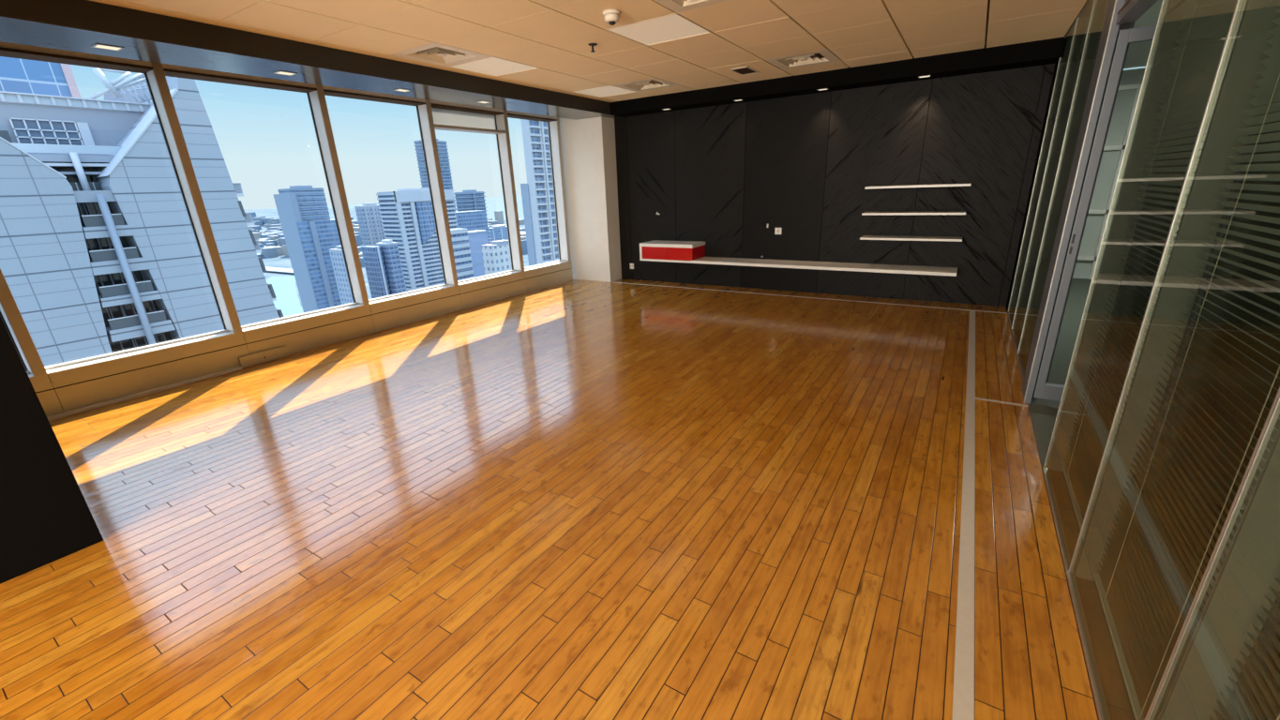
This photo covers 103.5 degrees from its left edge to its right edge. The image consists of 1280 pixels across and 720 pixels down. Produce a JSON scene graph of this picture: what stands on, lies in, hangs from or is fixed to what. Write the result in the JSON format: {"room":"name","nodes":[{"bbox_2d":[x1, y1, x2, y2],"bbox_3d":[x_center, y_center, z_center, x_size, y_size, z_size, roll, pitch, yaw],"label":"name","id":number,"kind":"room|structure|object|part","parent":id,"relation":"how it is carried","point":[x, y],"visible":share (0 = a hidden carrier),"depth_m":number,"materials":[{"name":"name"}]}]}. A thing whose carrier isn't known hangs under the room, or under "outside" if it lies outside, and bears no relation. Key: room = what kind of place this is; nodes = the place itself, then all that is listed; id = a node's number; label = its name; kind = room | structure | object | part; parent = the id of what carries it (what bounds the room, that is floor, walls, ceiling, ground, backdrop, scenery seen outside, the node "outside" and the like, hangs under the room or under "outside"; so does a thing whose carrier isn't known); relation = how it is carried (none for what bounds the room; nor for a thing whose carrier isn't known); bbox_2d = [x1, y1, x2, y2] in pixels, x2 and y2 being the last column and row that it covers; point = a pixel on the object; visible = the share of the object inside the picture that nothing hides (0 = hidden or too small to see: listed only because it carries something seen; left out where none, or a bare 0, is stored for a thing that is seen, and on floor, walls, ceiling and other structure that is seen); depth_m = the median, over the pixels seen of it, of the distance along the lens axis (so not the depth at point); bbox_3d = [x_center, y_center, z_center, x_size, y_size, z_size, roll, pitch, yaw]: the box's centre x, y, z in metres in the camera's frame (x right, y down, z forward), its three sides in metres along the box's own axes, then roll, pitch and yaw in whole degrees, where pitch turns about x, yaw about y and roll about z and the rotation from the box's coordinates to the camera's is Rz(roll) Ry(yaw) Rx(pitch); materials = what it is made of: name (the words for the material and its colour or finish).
{"room":"empty office room","nodes":[
{"label":"empty office room","id":0,"kind":"room"},
{"bbox_2d":[0,316,103,584],"bbox_3d":[-4.353,0.027,1.076,2.370,2.364,3.487,10,22,31],"label":"wall","id":1,"kind":"structure","parent":0,"point":[46,518],"depth_m":2.03,"materials":[{"name":"black paint"}]},
{"bbox_2d":[0,0,610,114],"bbox_3d":[-3.144,-2.249,3.490,0.639,0.274,9.947,10,22,31],"label":"soffit","id":2,"kind":"structure","parent":1,"relation":"attached to","point":[82,14],"depth_m":3.56,"materials":[{"name":"grey paint"}]},
{"bbox_2d":[0,15,621,120],"bbox_3d":[-3.139,-2.118,3.535,0.639,0.004,9.947,10,22,31],"label":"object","id":3,"kind":"structure","parent":1,"relation":"attached to","point":[12,30],"depth_m":3.73,"materials":[{"name":"paint"}]},
{"bbox_2d":[29,260,572,416],"bbox_3d":[-2.981,-0.434,5.423,0.120,0.313,6.930,10,22,31],"label":"window sill","id":4,"kind":"structure","parent":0,"point":[84,385],"depth_m":4.60,"materials":[{"name":"wood"}]},
{"bbox_2d":[0,268,46,376],"bbox_3d":[-4.592,-0.801,2.751,0.225,2.260,1.185,10,22,31],"label":"window","id":5,"kind":"structure","parent":4,"relation":"in","point":[11,317],"depth_m":3.41,"materials":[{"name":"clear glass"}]},
{"bbox_2d":[0,41,242,385],"bbox_3d":[-3.965,-1.115,3.699,0.229,2.328,1.188,10,22,31],"label":"window","id":6,"kind":"structure","parent":4,"relation":"in","point":[156,80],"depth_m":3.95,"materials":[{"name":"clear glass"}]},
{"bbox_3d":[-4.006,-2.108,3.327,0.195,0.206,1.121,10,22,31],"label":"head frame","id":7,"kind":"part","parent":6,"relation":"part of","materials":[{"name":"brown metal"}]},
{"bbox_2d":[46,366,242,421],"bbox_3d":[-4.136,0.401,3.570,0.055,0.022,2.265,10,22,31],"label":"baseboard","id":8,"kind":"structure","parent":4,"relation":"attached to","point":[197,379],"depth_m":3.91,"materials":[{"name":"wood"}]},
{"bbox_2d":[237,346,288,368],"bbox_3d":[-3.441,-0.031,4.620,0.039,0.102,0.383,10,22,31],"label":"access cover","id":9,"kind":"object","parent":4,"relation":"attached to","point":[252,359],"visible":0.97,"depth_m":4.60,"materials":[{"name":"wood"}]},
{"bbox_2d":[161,63,369,340],"bbox_3d":[-3.341,-1.461,4.636,0.229,2.328,1.181,10,22,31],"label":"window","id":10,"kind":"structure","parent":4,"relation":"in","point":[315,93],"depth_m":4.88,"materials":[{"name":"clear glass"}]},
{"bbox_3d":[-3.382,-2.454,4.264,0.195,0.206,1.114,10,22,31],"label":"head frame","id":11,"kind":"part","parent":10,"relation":"part of","materials":[{"name":"brown metal"}]},
{"bbox_2d":[322,85,458,312],"bbox_3d":[-2.720,-1.806,5.569,0.229,2.328,1.177,10,22,31],"label":"window","id":12,"kind":"structure","parent":4,"relation":"in","point":[424,112],"depth_m":5.85,"materials":[{"name":"grey metal"}]},
{"bbox_3d":[-2.762,-2.799,5.197,0.195,0.206,1.110,10,22,31],"label":"head frame","id":13,"kind":"part","parent":12,"relation":"part of","materials":[{"name":"brown metal"}]},
{"bbox_2d":[430,100,524,291],"bbox_3d":[-2.103,-2.148,6.496,0.229,2.328,1.167,10,22,31],"label":"window","id":14,"kind":"structure","parent":4,"relation":"in","point":[446,115],"depth_m":6.63,"materials":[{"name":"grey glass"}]},
{"bbox_3d":[-2.195,-3.006,6.207,0.003,0.292,1.100,10,22,31],"label":"infill panel","id":15,"kind":"part","parent":14,"relation":"part of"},
{"bbox_3d":[-2.145,-3.141,6.124,0.195,0.206,1.100,10,22,31],"label":"head frame","id":16,"kind":"part","parent":14,"relation":"part of","materials":[{"name":"brown metal"}]},
{"bbox_2d":[506,110,571,276],"bbox_3d":[-1.519,-2.472,7.374,0.229,2.328,1.053,10,22,31],"label":"window","id":17,"kind":"structure","parent":4,"relation":"in","point":[553,123],"depth_m":7.67,"materials":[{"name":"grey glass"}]},
{"bbox_3d":[-1.561,-3.465,7.002,0.195,0.206,0.986,10,22,31],"label":"head frame","id":18,"kind":"part","parent":17,"relation":"part of","materials":[{"name":"brown metal"}]},
{"bbox_2d":[559,116,621,282],"bbox_3d":[-0.840,-2.553,7.892,0.978,2.560,0.322,10,22,31],"label":"wall","id":19,"kind":"structure","parent":0,"point":[588,144],"depth_m":7.69,"materials":[{"name":"white paint"}]},
{"bbox_2d":[90,43,124,51],"bbox_3d":[-3.396,-1.995,3.220,0.114,0.004,0.134,10,22,31],"label":"recessed light","id":20,"kind":"object","parent":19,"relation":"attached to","point":[99,46],"visible":1,"depth_m":3.22,"materials":[{"name":"metal"}]},
{"bbox_2d":[272,70,298,75],"bbox_3d":[-2.846,-2.301,4.048,0.114,0.004,0.134,10,22,31],"label":"recessed light","id":21,"kind":"object","parent":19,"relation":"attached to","point":[278,71],"visible":1,"depth_m":4.05,"materials":[{"name":"metal"}]},
{"bbox_2d":[392,88,412,91],"bbox_3d":[-2.295,-2.606,4.875,0.114,0.004,0.134,10,22,31],"label":"recessed light","id":22,"kind":"object","parent":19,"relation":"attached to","point":[399,89],"visible":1,"depth_m":4.88,"materials":[{"name":"metal"}]},
{"bbox_2d":[89,0,1169,102],"bbox_3d":[0.869,-1.997,2.104,7.651,0.101,12.558,10,22,31],"label":"ceiling","id":23,"kind":"structure","parent":0,"point":[553,37],"depth_m":3.89,"materials":[{"name":"tile"}]},
{"bbox_2d":[389,42,491,66],"bbox_3d":[-1.705,-2.654,4.315,0.592,0.090,0.592,10,22,31],"label":"ceiling vent","id":24,"kind":"object","parent":23,"relation":"in","point":[451,55],"visible":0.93,"depth_m":4.33,"materials":[{"name":"metal"}]},
{"bbox_2d":[448,56,539,76],"bbox_3d":[-1.387,-2.796,4.802,0.595,0.021,0.592,10,22,31],"label":"recessed light","id":25,"kind":"object","parent":23,"relation":"in","point":[492,66],"visible":0.73,"depth_m":4.79,"materials":[{"name":"plastic"}]},
{"bbox_2d":[587,43,597,52],"bbox_3d":[-0.389,-2.572,4.160,0.072,0.057,0.072,10,22,31],"label":"sprinkler head","id":26,"kind":"object","parent":23,"relation":"attached to","point":[589,44],"visible":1,"depth_m":4.15},
{"bbox_2d":[572,85,637,97],"bbox_3d":[-0.438,-3.322,6.228,0.595,0.021,0.592,10,22,31],"label":"recessed light","id":27,"kind":"object","parent":23,"relation":"in","point":[609,90],"visible":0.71,"depth_m":6.23,"materials":[{"name":"plastic"}]},
{"bbox_2d":[602,9,620,25],"bbox_3d":[-0.190,-2.316,3.418,0.120,0.075,0.120,10,22,31],"label":"dome security camera","id":28,"kind":"object","parent":23,"relation":"attached to","point":[611,16],"visible":1,"depth_m":3.38,"materials":[{"name":"beige plastic"}]},
{"bbox_2d":[612,77,680,91],"bbox_3d":[0.074,-3.269,5.907,0.592,0.090,0.592,10,22,31],"label":"ceiling vent","id":29,"kind":"object","parent":23,"relation":"in","point":[649,83],"visible":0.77,"depth_m":5.94,"materials":[{"name":"metal"}]},
{"bbox_2d":[605,12,711,45],"bbox_3d":[0.152,-2.535,3.873,0.595,0.021,0.592,10,22,31],"label":"recessed light","id":30,"kind":"object","parent":23,"relation":"in","point":[675,26],"visible":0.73,"depth_m":3.86,"materials":[{"name":"plastic"}]},
{"bbox_2d":[653,0,729,13],"bbox_3d":[0.348,-2.307,3.077,0.592,0.090,0.592,10,22,31],"label":"ceiling vent","id":31,"kind":"object","parent":23,"relation":"in","point":[677,6],"visible":1,"depth_m":3.32,"materials":[{"name":"metal"}]},
{"bbox_2d":[728,66,759,75],"bbox_3d":[1.109,-3.062,5.344,0.210,0.006,0.360,10,22,31],"label":"ceiling vent","id":32,"kind":"object","parent":23,"relation":"in","point":[745,70],"visible":1,"depth_m":5.34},
{"bbox_2d":[765,47,841,69],"bbox_3d":[1.614,-3.009,4.979,0.592,0.090,0.592,10,22,31],"label":"ceiling vent","id":33,"kind":"object","parent":23,"relation":"in","point":[805,59],"visible":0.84,"depth_m":5.02,"materials":[{"name":"metal"}]},
{"bbox_2d":[0,277,1279,719],"bbox_3d":[0.648,0.369,3.349,8.620,0.120,12.200,10,22,31],"label":"floor","id":34,"kind":"structure","parent":0,"point":[575,499],"depth_m":2.20,"materials":[{"name":"brown wood"}]},
{"bbox_2d":[617,282,1006,313],"bbox_3d":[1.707,-0.861,6.624,5.106,0.001,0.028,10,22,31],"label":"baseboard","id":35,"kind":"structure","parent":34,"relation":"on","point":[617,282],"depth_m":6.21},
{"bbox_2d":[952,310,975,719],"bbox_3d":[1.069,0.870,1.658,0.050,0.001,9.560,10,22,31],"label":"floor strip","id":36,"kind":"object","parent":34,"relation":"on","point":[963,700],"visible":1,"depth_m":1.86,"materials":[{"name":"metal"}]},
{"bbox_2d":[975,397,1028,406],"bbox_3d":[2.333,0.271,3.260,0.283,0.001,0.030,10,22,31],"label":"tape line","id":37,"kind":"object","parent":34,"relation":"on","point":[975,398],"visible":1,"depth_m":3.26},
{"bbox_2d":[1007,17,1080,329],"bbox_3d":[3.682,-1.573,4.594,0.113,2.523,0.745,10,22,31],"label":"partition panel","id":38,"kind":"object","parent":34,"relation":"on","point":[1064,61],"visible":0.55,"depth_m":4.83,"materials":[{"name":"clear glass"}]},
{"bbox_2d":[1010,0,1098,353],"bbox_3d":[3.270,-1.345,3.975,0.113,2.523,0.810,10,22,31],"label":"partition panel","id":39,"kind":"object","parent":34,"relation":"on","point":[1084,22],"visible":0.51,"depth_m":4.21,"materials":[{"name":"clear glass"}]},
{"bbox_3d":[3.312,-1.338,3.950,0.016,2.523,0.810,10,22,31],"label":"frame","id":40,"kind":"part","parent":39,"relation":"part of","materials":[{"name":"metal"}]},
{"bbox_3d":[3.364,-1.414,4.120,0.001,2.393,0.003,10,22,31],"label":"cord","id":41,"kind":"part","parent":39,"relation":"part of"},
{"bbox_3d":[3.231,-2.487,3.570,0.028,0.027,0.705,10,22,31],"label":"head rail","id":42,"kind":"part","parent":39,"relation":"part of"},
{"bbox_2d":[1016,0,1134,387],"bbox_3d":[2.841,-1.107,3.330,0.113,2.523,0.810,10,22,31],"label":"partition panel","id":43,"kind":"object","parent":34,"relation":"on","point":[1101,9],"visible":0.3,"depth_m":3.54,"materials":[{"name":"clear glass"}]},
{"bbox_3d":[2.802,-1.113,3.354,0.020,2.523,0.807,10,22,31],"label":"frame","id":44,"kind":"part","parent":43,"relation":"part of","materials":[{"name":"metal"}]},
{"bbox_2d":[1028,0,1109,348],"bbox_3d":[2.845,-1.113,3.316,0.020,2.360,0.705,10,22,31],"label":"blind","id":45,"kind":"object","parent":43,"relation":"hanging from","point":[1107,1],"depth_m":3.40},
{"bbox_3d":[2.935,-1.176,3.475,0.001,2.393,0.003,10,22,31],"label":"cord","id":46,"kind":"part","parent":43,"relation":"part of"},
{"bbox_2d":[1042,0,1248,575],"bbox_3d":[1.781,-0.518,1.737,0.113,2.523,0.835,10,22,31],"label":"partition panel","id":47,"kind":"object","parent":34,"relation":"on","point":[1195,33],"visible":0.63,"depth_m":1.95,"materials":[{"name":"clear glass"}]},
{"bbox_3d":[1.828,0.604,2.110,0.026,0.012,0.730,10,22,31],"label":"rail","id":48,"kind":"part","parent":47,"relation":"part of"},
{"bbox_3d":[1.822,-0.511,1.712,0.016,2.523,0.835,10,22,31],"label":"frame","id":49,"kind":"part","parent":47,"relation":"part of","materials":[{"name":"metal"}]},
{"bbox_3d":[1.881,-0.591,1.891,0.001,2.393,0.003,10,22,31],"label":"cord","id":50,"kind":"part","parent":47,"relation":"part of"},
{"bbox_2d":[1067,0,1279,719],"bbox_3d":[1.345,-0.277,1.082,0.113,2.523,0.810,10,22,31],"label":"partition panel","id":51,"kind":"object","parent":34,"relation":"on","point":[1130,629],"visible":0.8,"depth_m":1.36,"materials":[{"name":"clear glass"}]},
{"bbox_3d":[1.392,0.845,1.456,0.026,0.012,0.705,10,22,31],"label":"rail","id":52,"kind":"part","parent":51,"relation":"part of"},
{"bbox_3d":[1.439,-0.346,1.227,0.001,2.393,0.003,10,22,31],"label":"cord","id":53,"kind":"part","parent":51,"relation":"part of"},
{"bbox_3d":[1.387,-0.270,1.057,0.016,2.523,0.810,10,22,31],"label":"frame","id":54,"kind":"part","parent":51,"relation":"part of","materials":[{"name":"metal"}]},
{"bbox_3d":[1.209,-0.218,0.881,0.001,2.393,0.003,10,22,31],"label":"cord","id":55,"kind":"part","parent":51,"relation":"part of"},
{"bbox_2d":[1146,393,1279,719],"bbox_3d":[0.914,-0.037,0.434,0.113,2.523,0.820,10,22,31],"label":"partition panel","id":56,"kind":"object","parent":34,"relation":"on","point":[1235,642],"visible":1,"depth_m":0.96,"materials":[{"name":"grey glass"}]},
{"bbox_2d":[1208,566,1279,719],"bbox_3d":[0.918,-0.043,0.420,0.020,2.360,0.715,10,22,31],"label":"blind","id":57,"kind":"object","parent":56,"relation":"hanging from","point":[1242,698],"depth_m":0.90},
{"bbox_3d":[0.955,-0.030,0.409,0.016,2.523,0.820,10,22,31],"label":"frame","id":58,"kind":"part","parent":56,"relation":"part of","materials":[{"name":"metal"}]},
{"bbox_2d":[614,63,1054,306],"bbox_3d":[1.460,-2.294,6.754,6.115,2.643,0.150,10,22,31],"label":"wall","id":59,"kind":"structure","parent":0,"point":[802,165],"depth_m":6.08,"materials":[{"name":"paint"}]},
{"bbox_2d":[639,240,705,263],"bbox_3d":[0.468,-1.579,7.322,0.856,0.250,0.416,10,22,31],"label":"upper cabinet","id":60,"kind":"object","parent":59,"relation":"attached to","point":[655,250],"visible":0.97,"depth_m":7.15,"materials":[{"name":"red paint"}]},
{"bbox_3d":[0.208,-1.542,7.269,0.407,0.171,0.025,10,22,31],"label":"drawer","id":61,"kind":"part","parent":60,"relation":"part of","materials":[{"name":"red paint"}]},
{"bbox_3d":[0.556,-1.484,7.059,0.405,0.171,0.025,10,22,31],"label":"drawer","id":62,"kind":"part","parent":60,"relation":"part of","materials":[{"name":"red paint"}]},
{"bbox_2d":[774,227,782,234],"bbox_3d":[1.817,-1.696,6.634,0.085,0.085,0.014,10,22,31],"label":"power socket","id":63,"kind":"object","parent":59,"relation":"attached to","point":[777,231],"visible":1,"depth_m":6.63,"materials":[{"name":"white paint"}]},
{"bbox_2d":[691,256,957,276],"bbox_3d":[2.147,-1.195,6.347,3.150,0.036,0.416,10,22,31],"label":"shelf","id":64,"kind":"object","parent":59,"relation":"attached to","point":[783,263],"visible":1,"depth_m":6.12,"materials":[{"name":"white paint"}]},
{"bbox_2d":[609,36,1067,117],"bbox_3d":[1.775,-3.257,5.881,4.966,0.278,0.339,10,22,31],"label":"soffit","id":65,"kind":"structure","parent":59,"relation":"attached to","point":[1045,52],"depth_m":5.40,"materials":[{"name":"black paint"}]},
{"bbox_2d":[859,235,963,241],"bbox_3d":[3.074,-1.379,5.750,1.018,0.040,0.277,10,22,31],"label":"wall shelf","id":66,"kind":"object","parent":59,"relation":"attached to","point":[865,237],"visible":1,"depth_m":5.67,"materials":[{"name":"white paint"}]},
{"bbox_2d":[861,210,966,215],"bbox_3d":[3.062,-1.639,5.662,1.017,0.040,0.277,10,22,31],"label":"wall shelf","id":67,"kind":"object","parent":59,"relation":"attached to","point":[921,212],"visible":1,"depth_m":5.58,"materials":[{"name":"white paint"}]},
{"bbox_2d":[864,182,971,189],"bbox_3d":[3.052,-1.910,5.568,1.015,0.040,0.277,10,22,31],"label":"wall shelf","id":68,"kind":"object","parent":59,"relation":"attached to","point":[941,186],"visible":1,"depth_m":5.51,"materials":[{"name":"white paint"}]},
{"bbox_2d":[1006,57,1062,311],"bbox_3d":[3.957,-1.728,5.014,0.103,2.523,0.307,10,22,31],"label":"trim","id":69,"kind":"structure","parent":59,"relation":"attached to","point":[1057,62],"depth_m":4.98,"materials":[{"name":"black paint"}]},
{"bbox_2d":[1027,403,1056,467],"bbox_3d":[2.284,0.417,2.840,0.102,0.004,0.905,10,22,31],"label":"floor","id":70,"kind":"structure","parent":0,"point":[1042,420],"depth_m":2.89,"materials":[{"name":"wood"}]},
{"bbox_2d":[1072,66,1152,279],"bbox_3d":[6.363,-2.263,6.303,2.705,2.523,0.100,10,22,31],"label":"wall","id":71,"kind":"structure","parent":0,"point":[1124,98],"depth_m":6.43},
{"bbox_2d":[1077,83,1141,279],"bbox_3d":[5.697,-2.265,6.651,0.890,2.350,0.050,10,22,31],"label":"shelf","id":72,"kind":"structure","parent":71,"relation":"in","point":[1136,86],"depth_m":6.38,"materials":[{"name":"white paint"}]},
{"bbox_2d":[1089,101,1279,510],"bbox_3d":[3.179,-0.463,1.421,2.597,2.523,0.100,10,22,31],"label":"window blinds","id":73,"kind":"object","parent":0,"point":[1259,335],"depth_m":2.07,"materials":[{"name":"metal"}]},
{"bbox_2d":[1063,0,1087,37],"bbox_3d":[1.978,-1.877,1.779,0.018,0.020,6.810,10,22,31],"label":"trim","id":74,"kind":"structure","parent":73,"relation":"attached to","point":[1087,0],"depth_m":3.90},
{"bbox_2d":[1021,0,1163,403],"bbox_3d":[2.601,-0.761,2.367,0.829,2.513,1.170,10,22,31],"label":"door","id":75,"kind":"structure","parent":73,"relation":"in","point":[1118,13],"depth_m":2.82,"materials":[{"name":"metal"}]},
{"label":"outside","id":76,"kind":"structure","parent":0,"visible":0},
{"bbox_2d":[244,208,528,306],"bbox_3d":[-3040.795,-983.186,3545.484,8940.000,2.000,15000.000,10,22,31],"label":"ground","id":77,"kind":"structure","parent":76,"point":[280,262],"depth_m":971.05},
{"bbox_2d":[0,56,81,97],"bbox_3d":[-94.447,18.870,83.072,20.400,140.000,31.100,10,22,31],"label":"glass tower","id":78,"kind":"structure","parent":77,"relation":"on","point":[18,75],"depth_m":68.56,"materials":[{"name":"blue glass"}]},
{"bbox_2d":[0,67,283,366],"bbox_3d":[-69.885,29.883,68.662,27.919,126.754,48.510,10,22,31],"label":"tower","id":79,"kind":"structure","parent":77,"relation":"on","point":[99,252],"depth_m":54.90,"materials":[{"name":"grey concrete"}]},
{"bbox_3d":[-63.839,-26.319,50.493,0.120,0.782,0.279,10,22,31],"label":"parapet post","id":80,"kind":"part","parent":79,"relation":"part of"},
{"bbox_3d":[-63.218,-26.663,51.426,0.120,0.782,0.279,10,22,31],"label":"parapet post","id":81,"kind":"part","parent":79,"relation":"part of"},
{"bbox_3d":[-62.596,-27.008,52.360,0.120,0.782,0.279,10,22,31],"label":"parapet post","id":82,"kind":"part","parent":79,"relation":"part of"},
{"bbox_3d":[-61.975,-27.353,53.294,0.120,0.782,0.279,10,22,31],"label":"parapet post","id":83,"kind":"part","parent":79,"relation":"part of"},
{"bbox_3d":[-61.354,-27.697,54.227,0.120,0.782,0.279,10,22,31],"label":"parapet post","id":84,"kind":"part","parent":79,"relation":"part of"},
{"bbox_3d":[-60.733,-28.042,55.161,0.120,0.782,0.279,10,22,31],"label":"parapet post","id":85,"kind":"part","parent":79,"relation":"part of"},
{"bbox_3d":[-60.111,-28.387,56.094,0.120,0.782,0.279,10,22,31],"label":"parapet post","id":86,"kind":"part","parent":79,"relation":"part of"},
{"bbox_3d":[-56.615,-15.263,53.086,0.200,0.103,3.054,10,22,31],"label":"handrail","id":87,"kind":"part","parent":79,"relation":"part of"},
{"bbox_3d":[-56.545,-11.883,54.149,0.200,0.103,3.709,10,22,31],"label":"handrail","id":88,"kind":"part","parent":79,"relation":"part of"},
{"bbox_3d":[-59.490,-28.731,57.028,0.120,0.782,0.279,10,22,31],"label":"parapet post","id":89,"kind":"part","parent":79,"relation":"part of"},
{"bbox_3d":[-56.427,-8.332,55.341,0.200,0.103,4.209,10,22,31],"label":"handrail","id":90,"kind":"part","parent":79,"relation":"part of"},
{"bbox_3d":[-58.869,-29.076,57.962,0.120,0.782,0.279,10,22,31],"label":"parapet post","id":91,"kind":"part","parent":79,"relation":"part of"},
{"bbox_3d":[-56.317,-5.000,56.458,0.200,0.103,4.710,10,22,31],"label":"handrail","id":92,"kind":"part","parent":79,"relation":"part of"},
{"bbox_3d":[-49.846,-21.239,62.372,0.170,1.181,1.052,10,22,31],"label":"railing","id":93,"kind":"part","parent":79,"relation":"part of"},
{"bbox_3d":[-49.561,-17.978,63.758,0.170,1.181,0.975,10,22,31],"label":"railing","id":94,"kind":"part","parent":79,"relation":"part of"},
{"bbox_3d":[-49.397,-14.775,64.928,0.170,1.181,0.770,10,22,31],"label":"railing","id":95,"kind":"part","parent":79,"relation":"part of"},
{"bbox_2d":[265,267,293,272],"bbox_3d":[-638.346,-153.655,855.003,301.099,4.000,36.973,10,22,31],"label":"road bridge","id":96,"kind":"structure","parent":77,"relation":"on","point":[273,269],"depth_m":825.13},
{"bbox_2d":[272,185,341,313],"bbox_3d":[-259.867,-79.948,417.357,34.000,121.600,40.000,10,22,31],"label":"tower block","id":97,"kind":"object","parent":77,"relation":"on","point":[309,233],"visible":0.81,"depth_m":402.04,"materials":[{"name":"blue glass"}]},
{"bbox_2d":[289,185,312,188],"bbox_3d":[-266.298,-135.518,396.579,11.020,2.600,11.515,10,22,31],"label":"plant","id":98,"kind":"object","parent":97,"relation":"on","point":[293,187],"depth_m":392.34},
{"bbox_2d":[329,245,353,304],"bbox_3d":[-188.643,-34.138,336.167,14.840,82.600,10.700,10,22,31],"label":"tower block","id":99,"kind":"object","parent":77,"relation":"on","point":[336,254],"visible":0.21,"depth_m":324.31,"materials":[{"name":"concrete"}]},
{"bbox_2d":[354,202,386,246],"bbox_3d":[-223.471,-80.224,437.199,9.510,106.600,20.890,10,22,31],"label":"tower block","id":100,"kind":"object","parent":77,"relation":"on","point":[369,219],"visible":0.3,"depth_m":420.00,"materials":[{"name":"concrete"}]},
{"bbox_2d":[361,202,376,205],"bbox_3d":[-224.911,-129.217,419.820,5.220,2.600,9.635,10,22,31],"label":"plant","id":101,"kind":"object","parent":100,"relation":"on","point":[372,203],"depth_m":418.00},
{"bbox_2d":[361,245,391,299],"bbox_3d":[-179.090,-38.489,351.766,15.840,80.000,5.200,10,22,31],"label":"tower block","id":102,"kind":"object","parent":77,"relation":"on","point":[372,255],"visible":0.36,"depth_m":341.45,"materials":[{"name":"blue concrete"}]},
{"bbox_2d":[247,210,527,266],"bbox_3d":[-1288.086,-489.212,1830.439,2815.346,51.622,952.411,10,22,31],"label":"town","id":103,"kind":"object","parent":77,"relation":"on","point":[269,239],"visible":0.15,"depth_m":1387.23,"materials":[{"name":"concrete"},{"name":"painted plaster"}]},
{"bbox_2d":[376,240,406,295],"bbox_3d":[-169.914,-41.566,354.155,12.130,83.600,7.930,10,22,31],"label":"tower block","id":104,"kind":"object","parent":77,"relation":"on","point":[392,262],"visible":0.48,"depth_m":342.71,"materials":[{"name":"glass"}]},
{"bbox_2d":[381,240,392,242],"bbox_3d":[-170.536,-79.668,340.402,6.960,2.600,3.666,10,22,31],"label":"plant","id":105,"kind":"object","parent":104,"relation":"on","point":[383,241],"depth_m":338.67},
{"bbox_2d":[376,187,458,291],"bbox_3d":[-176.622,-82.289,422.660,24.750,116.560,54.820,10,22,31],"label":"tower block","id":106,"kind":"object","parent":77,"relation":"on","point":[407,214],"visible":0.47,"depth_m":398.23,"materials":[{"name":"white concrete"}]},
{"bbox_2d":[397,187,429,191],"bbox_3d":[-178.741,-135.715,402.923,12.528,2.600,24.590,10,22,31],"label":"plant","id":107,"kind":"object","parent":106,"relation":"on","point":[399,189],"depth_m":394.89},
{"bbox_3d":[-166.846,-111.384,408.695,1.920,32.000,27.200,10,22,31],"label":"glass","id":108,"kind":"part","parent":106,"relation":"part of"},
{"bbox_2d":[413,138,456,211],"bbox_3d":[-234.212,-168.780,597.556,18.560,170.600,30.560,10,22,31],"label":"tower block","id":109,"kind":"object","parent":77,"relation":"on","point":[442,145],"visible":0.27,"depth_m":575.75,"materials":[{"name":"blue glass"}]},
{"bbox_2d":[450,228,474,281],"bbox_3d":[-111.473,-36.375,321.153,8.650,91.000,13.450,10,22,31],"label":"tower block","id":110,"kind":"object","parent":77,"relation":"on","point":[459,237],"visible":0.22,"depth_m":309.31,"materials":[{"name":"white concrete"}]},
{"bbox_2d":[453,189,491,243],"bbox_3d":[-166.927,-112.017,511.104,39.480,114.600,62.480,10,22,31],"label":"tower block","id":111,"kind":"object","parent":77,"relation":"on","point":[472,214],"visible":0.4,"depth_m":500.28,"materials":[{"name":"blue glass"}]},
{"bbox_2d":[462,189,476,192],"bbox_3d":[-173.167,-171.522,512.531,4.640,2.600,14.100,10,22,31],"label":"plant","id":112,"kind":"object","parent":111,"relation":"on","point":[470,190],"depth_m":510.40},
{"bbox_2d":[466,229,488,277],"bbox_3d":[-120.133,-53.865,382.248,10.390,85.000,17.390,10,22,31],"label":"tower block","id":113,"kind":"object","parent":77,"relation":"on","point":[477,238],"visible":0.33,"depth_m":368.75,"materials":[{"name":"blue stone"}]},
{"bbox_2d":[481,240,511,275],"bbox_3d":[-89.301,-38.725,339.994,10.000,81.600,22.700,10,22,31],"label":"tower block","id":114,"kind":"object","parent":77,"relation":"on","point":[496,255],"visible":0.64,"depth_m":322.49,"materials":[{"name":"concrete"}]},
{"bbox_2d":[491,240,508,244],"bbox_3d":[-90.146,-75.827,326.434,5.800,2.600,10.669,10,22,31],"label":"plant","id":115,"kind":"object","parent":114,"relation":"on","point":[501,242],"depth_m":323.28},
{"bbox_2d":[488,225,508,243],"bbox_3d":[-214.261,-174.648,778.672,10.840,62.600,49.000,10,22,31],"label":"tower block","id":116,"kind":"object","parent":77,"relation":"on","point":[497,233],"visible":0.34,"depth_m":764.79,"materials":[{"name":"blue glass"}]},
{"bbox_2d":[520,119,558,266],"bbox_3d":[-42.312,-49.705,246.177,10.400,159.900,23.400,10,22,31],"label":"tower block","id":117,"kind":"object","parent":77,"relation":"on","point":[537,197],"visible":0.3,"depth_m":229.02,"materials":[{"name":"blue concrete"}]},
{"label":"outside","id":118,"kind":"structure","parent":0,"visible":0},
{"bbox_2d":[269,195,524,220],"bbox_3d":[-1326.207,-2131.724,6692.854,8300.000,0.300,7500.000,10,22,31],"label":"sea","id":119,"kind":"structure","parent":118,"point":[493,204],"depth_m":4391.43,"materials":[{"name":"liquid"}]},
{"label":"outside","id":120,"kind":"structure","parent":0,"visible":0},
{"bbox_2d":[266,275,303,316],"bbox_3d":[-444.138,-81.826,629.762,380.000,0.300,180.000,10,22,31],"label":"canal","id":121,"kind":"object","parent":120,"point":[287,300],"visible":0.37,"depth_m":620.86,"materials":[{"name":"liquid"}]}
]}

